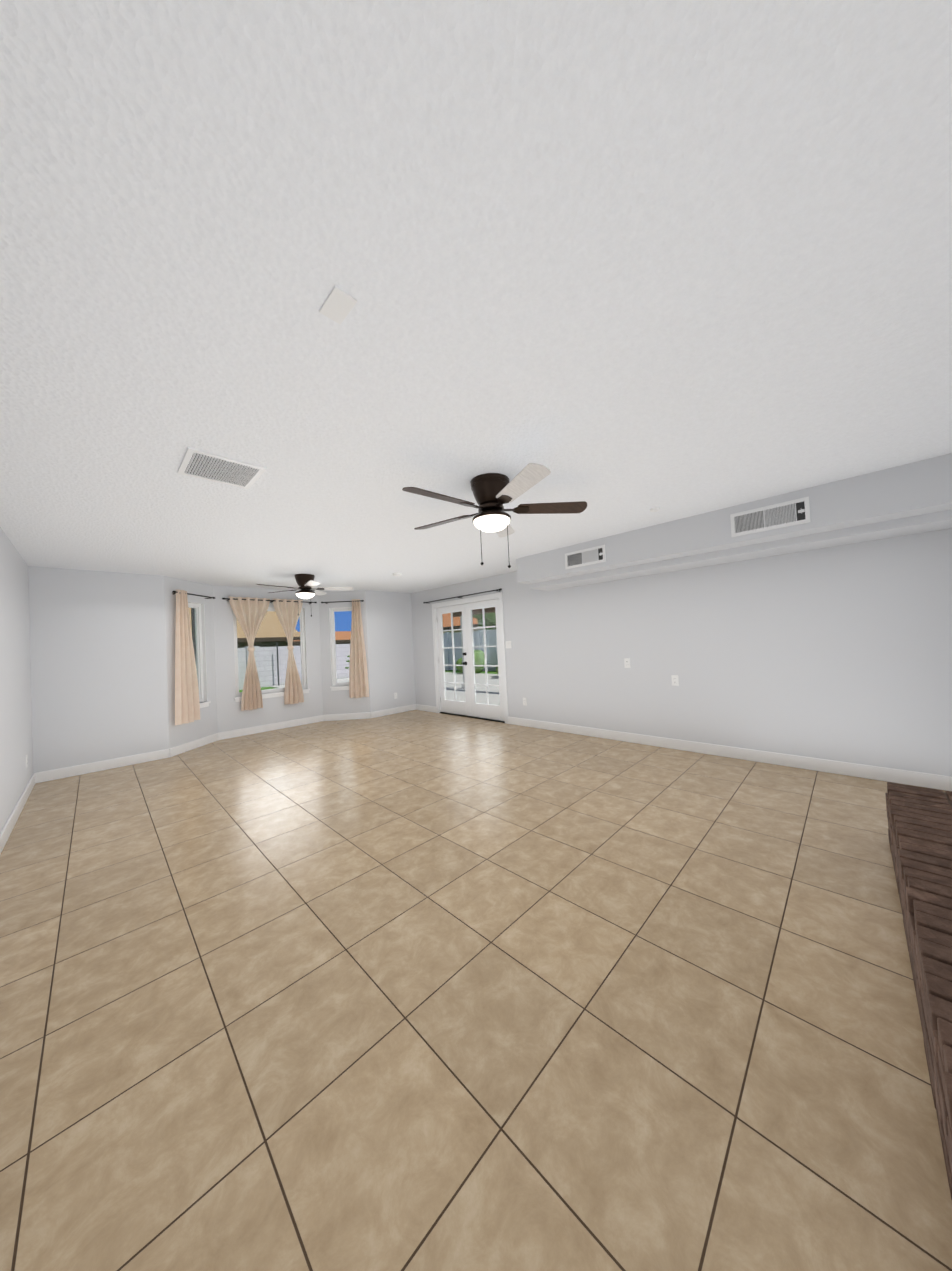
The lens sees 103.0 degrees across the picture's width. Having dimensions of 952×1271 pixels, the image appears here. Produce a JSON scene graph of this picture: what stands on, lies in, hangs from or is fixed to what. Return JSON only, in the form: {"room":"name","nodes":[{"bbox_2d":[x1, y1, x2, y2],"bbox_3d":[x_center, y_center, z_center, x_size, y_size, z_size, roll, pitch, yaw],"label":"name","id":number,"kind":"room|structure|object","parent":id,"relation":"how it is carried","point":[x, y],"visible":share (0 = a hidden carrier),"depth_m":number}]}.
{"room":"empty living room","nodes":[
{"label":"empty living room","id":0,"kind":"room"},
{"bbox_2d":[0,527,32,832],"bbox_3d":[-2.383,0.248,1.551,7.650,2.430,0.150,-4,-2,45],"label":"wall","id":1,"kind":"structure","parent":0,"point":[16,745],"depth_m":3.33},
{"bbox_2d":[0,704,951,853],"bbox_3d":[-0.663,1.366,3.616,7.930,0.115,5.160,-4,-2,45],"label":"baseboard","id":2,"kind":"structure","parent":1,"relation":"attached to","point":[927,780],"depth_m":4.30},
{"bbox_2d":[28,566,168,772],"bbox_3d":[-4.625,0.413,4.608,0.150,2.430,1.320,-4,-2,45],"label":"wall","id":3,"kind":"structure","parent":0,"point":[98,666],"depth_m":4.55},
{"bbox_2d":[164,576,217,754],"bbox_3d":[-4.157,0.408,5.492,0.150,2.430,0.931,-3,-1,3],"label":"wall","id":4,"kind":"structure","parent":0,"point":[205,725],"depth_m":5.42},
{"bbox_2d":[172,590,214,724],"bbox_3d":[-4.028,0.296,5.432,0.135,1.831,0.782,-3,-1,3],"label":"window curtain","id":5,"kind":"object","parent":4,"relation":"hanging from","point":[187,705],"visible":1,"depth_m":5.19},
{"bbox_2d":[188,602,210,707],"bbox_3d":[-4.134,0.293,5.463,0.150,1.546,0.560,-3,-1,3],"label":"bay window","id":6,"kind":"structure","parent":4,"relation":"in","point":[200,653],"depth_m":5.68},
{"bbox_2d":[213,586,322,732],"bbox_3d":[-3.532,0.398,6.531,0.150,2.430,1.770,-4,-2,45],"label":"wall","id":7,"kind":"structure","parent":0,"point":[231,715],"depth_m":6.25},
{"bbox_2d":[222,597,316,710],"bbox_3d":[-3.428,0.287,6.446,0.135,1.831,1.482,-4,-2,45],"label":"window curtain","id":8,"kind":"object","parent":7,"relation":"hanging from","point":[249,613],"visible":1,"depth_m":6.28},
{"bbox_2d":[233,607,309,701],"bbox_3d":[-3.516,0.284,6.512,0.150,1.546,1.190,-4,-2,45],"label":"bay window","id":9,"kind":"structure","parent":7,"relation":"in","point":[275,692],"depth_m":6.55},
{"bbox_2d":[318,590,370,714],"bbox_3d":[-2.497,0.362,7.163,0.931,2.430,0.150,-3,-1,-3],"label":"wall","id":10,"kind":"structure","parent":0,"point":[338,702],"depth_m":7.08},
{"bbox_2d":[329,607,351,690],"bbox_3d":[-2.471,0.247,7.137,0.560,1.546,0.150,-3,-1,-3],"label":"bay window","id":11,"kind":"structure","parent":10,"relation":"in","point":[341,685],"depth_m":7.13},
{"bbox_2d":[321,599,368,697],"bbox_3d":[-2.429,0.251,7.030,0.802,1.831,0.136,-3,-1,-3],"label":"window curtain","id":12,"kind":"object","parent":10,"relation":"hanging from","point":[358,681],"visible":1,"depth_m":7.02},
{"bbox_2d":[269,672,499,704],"bbox_3d":[0.918,1.514,10.778,18.900,0.035,6.898,-4,-2,45],"label":"ground","id":13,"kind":"structure","parent":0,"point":[493,692],"depth_m":11.25},
{"bbox_2d":[453,607,494,688],"bbox_3d":[2.005,0.142,8.911,7.400,2.532,0.240,-4,-2,45],"label":"patio cover","id":14,"kind":"object","parent":13,"relation":"on","point":[477,611],"depth_m":11.18},
{"bbox_2d":[365,590,415,711],"bbox_3d":[-1.663,0.331,7.591,0.150,2.430,1.190,-4,-2,45],"label":"wall","id":15,"kind":"structure","parent":0,"point":[390,644],"depth_m":7.46},
{"bbox_2d":[0,710,951,1270],"bbox_3d":[-0.657,1.483,3.614,8.230,0.120,5.460,-4,-2,45],"label":"floor","id":16,"kind":"structure","parent":0,"point":[416,990],"depth_m":1.35},
{"bbox_2d":[885,782,951,1198],"bbox_3d":[1.993,1.075,1.239,0.786,0.353,2.302,-4,-2,45],"label":"brick hearth","id":17,"kind":"object","parent":16,"relation":"on","point":[920,829],"visible":1,"depth_m":1.32},
{"bbox_2d":[0,0,951,592],"bbox_3d":[-0.777,-1.054,3.663,8.230,0.140,5.460,-4,-2,45],"label":"ceiling","id":18,"kind":"structure","parent":0,"point":[620,266],"depth_m":1.10},
{"bbox_2d":[178,447,265,488],"bbox_3d":[-1.497,-0.971,2.231,0.370,0.013,0.370,-4,-2,45],"label":"ceiling vent","id":19,"kind":"object","parent":18,"relation":"in","point":[201,464],"visible":0.98,"depth_m":2.21},
{"bbox_2d":[257,574,352,616],"bbox_3d":[-2.465,-0.567,5.425,1.255,0.606,1.251,-4,-2,45],"label":"ceiling fan","id":20,"kind":"object","parent":18,"relation":"hanging from","point":[306,583],"visible":1,"depth_m":5.38},
{"bbox_2d":[319,286,356,324],"bbox_3d":[-0.438,-1.044,1.200,0.117,0.006,0.072,-4,-2,45],"label":"ceiling plate","id":21,"kind":"object","parent":18,"relation":"attached to","point":[338,305],"visible":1,"depth_m":1.19},
{"bbox_2d":[402,463,586,567],"bbox_3d":[0.071,-0.742,2.552,1.261,0.606,1.241,-4,-2,45],"label":"ceiling fan","id":22,"kind":"object","parent":18,"relation":"hanging from","point":[493,493],"visible":1,"depth_m":2.47},
{"bbox_2d":[650,507,659,511],"bbox_3d":[1.555,-1.090,3.290,0.080,0.021,0.080,-4,-2,45],"label":"ceiling sensor","id":23,"kind":"object","parent":18,"relation":"attached to","point":[655,509],"visible":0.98,"depth_m":3.27},
{"bbox_2d":[411,528,951,775],"bbox_3d":[1.359,0.149,5.317,7.650,2.440,0.150,-4,-2,45],"label":"wall","id":24,"kind":"structure","parent":0,"point":[842,653],"depth_m":3.77},
{"bbox_2d":[423,588,501,603],"bbox_3d":[-0.292,-0.683,6.771,2.042,0.047,0.089,-4,-2,45],"label":"curtain rod","id":25,"kind":"object","parent":24,"relation":"attached to","point":[464,595],"visible":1,"depth_m":6.65},
{"bbox_2d":[432,592,507,723],"bbox_3d":[-0.125,0.400,6.768,1.810,2.115,0.203,-4,-2,45],"label":"french door","id":26,"kind":"structure","parent":24,"relation":"in","point":[470,707],"depth_m":6.72},
{"bbox_2d":[506,641,511,647],"bbox_3d":[0.516,0.148,6.038,0.115,0.117,0.016,-4,-2,45],"label":"light switch","id":27,"kind":"object","parent":24,"relation":"attached to","point":[508,644],"visible":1,"depth_m":6.04},
{"bbox_2d":[624,658,630,667],"bbox_3d":[1.877,0.343,4.696,0.072,0.117,0.010,-4,-2,45],"label":"electrical outlet","id":28,"kind":"object","parent":24,"relation":"attached to","point":[626,662],"visible":1,"depth_m":4.69},
{"bbox_2d":[671,675,678,685],"bbox_3d":[2.268,0.512,4.311,0.072,0.117,0.010,-4,-2,45],"label":"electrical outlet","id":29,"kind":"object","parent":24,"relation":"attached to","point":[675,680],"visible":1,"depth_m":4.31},
{"bbox_2d":[516,453,951,590],"bbox_3d":[2.205,-0.933,3.862,4.000,0.395,0.700,-4,-2,45],"label":"soffit","id":30,"kind":"object","parent":24,"relation":"attached to","point":[907,499],"depth_m":3.22},
{"bbox_2d":[565,545,605,568],"bbox_3d":[1.237,-0.891,4.320,0.500,0.185,0.016,-4,-2,45],"label":"air vent","id":31,"kind":"object","parent":30,"relation":"in","point":[589,556],"visible":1,"depth_m":4.31},
{"bbox_2d":[730,497,810,536],"bbox_3d":[2.423,-0.975,3.140,0.520,0.200,0.016,-4,-2,45],"label":"air vent","id":32,"kind":"object","parent":30,"relation":"in","point":[783,514],"visible":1,"depth_m":3.12},
{"label":"outside","id":33,"kind":"structure","parent":0,"visible":0},
{"bbox_2d":[239,670,496,691],"bbox_3d":[-13.726,2.454,20.909,70.000,0.081,70.000,-4,-2,45],"label":"lawn","id":34,"kind":"structure","parent":33,"point":[456,671],"depth_m":16.91},
{"bbox_2d":[191,608,279,685],"bbox_3d":[-6.972,0.448,11.600,6.330,2.950,3.670,-4,-2,45],"label":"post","id":35,"kind":"object","parent":34,"relation":"on","point":[193,626],"depth_m":8.10},
{"bbox_2d":[188,607,299,647],"bbox_3d":[-28.944,0.344,25.606,13.230,5.770,28.500,-4,-2,45],"label":"house","id":36,"kind":"structure","parent":34,"relation":"on","point":[242,642],"depth_m":30.03},
{"bbox_2d":[238,644,349,689],"bbox_3d":[-17.333,1.483,6.138,0.340,1.650,44.000,-4,-2,45],"label":"fence","id":37,"kind":"object","parent":34,"relation":"on","point":[282,653],"depth_m":15.26},
{"bbox_2d":[293,631,350,645],"bbox_3d":[-15.705,1.242,48.782,13.230,3.620,22.400,-4,-2,45],"label":"neighbouring house","id":38,"kind":"structure","parent":34,"relation":"on","point":[345,636],"depth_m":41.92},
{"bbox_2d":[442,613,482,632],"bbox_3d":[4.223,-0.530,27.788,27.200,4.470,11.230,-4,-2,45],"label":"neighbouring house","id":39,"kind":"structure","parent":34,"relation":"on","point":[446,626],"depth_m":26.36},
{"bbox_2d":[443,629,497,670],"bbox_3d":[5.736,0.348,12.880,23.070,2.000,0.260,-4,-2,45],"label":"fence","id":40,"kind":"object","parent":34,"relation":"on","point":[448,656],"depth_m":18.46},
{"bbox_2d":[456,650,484,673],"bbox_3d":[-0.084,1.184,16.947,1.412,1.072,1.462,-4,-2,45],"label":"shrub","id":41,"kind":"object","parent":34,"relation":"on","point":[480,660],"depth_m":16.40},
{"bbox_2d":[472,612,495,629],"bbox_3d":[1.042,-0.757,19.042,3.587,4.887,2.997,-4,-2,45],"label":"tree","id":42,"kind":"object","parent":34,"relation":"on","point":[491,622],"depth_m":19.44}
]}

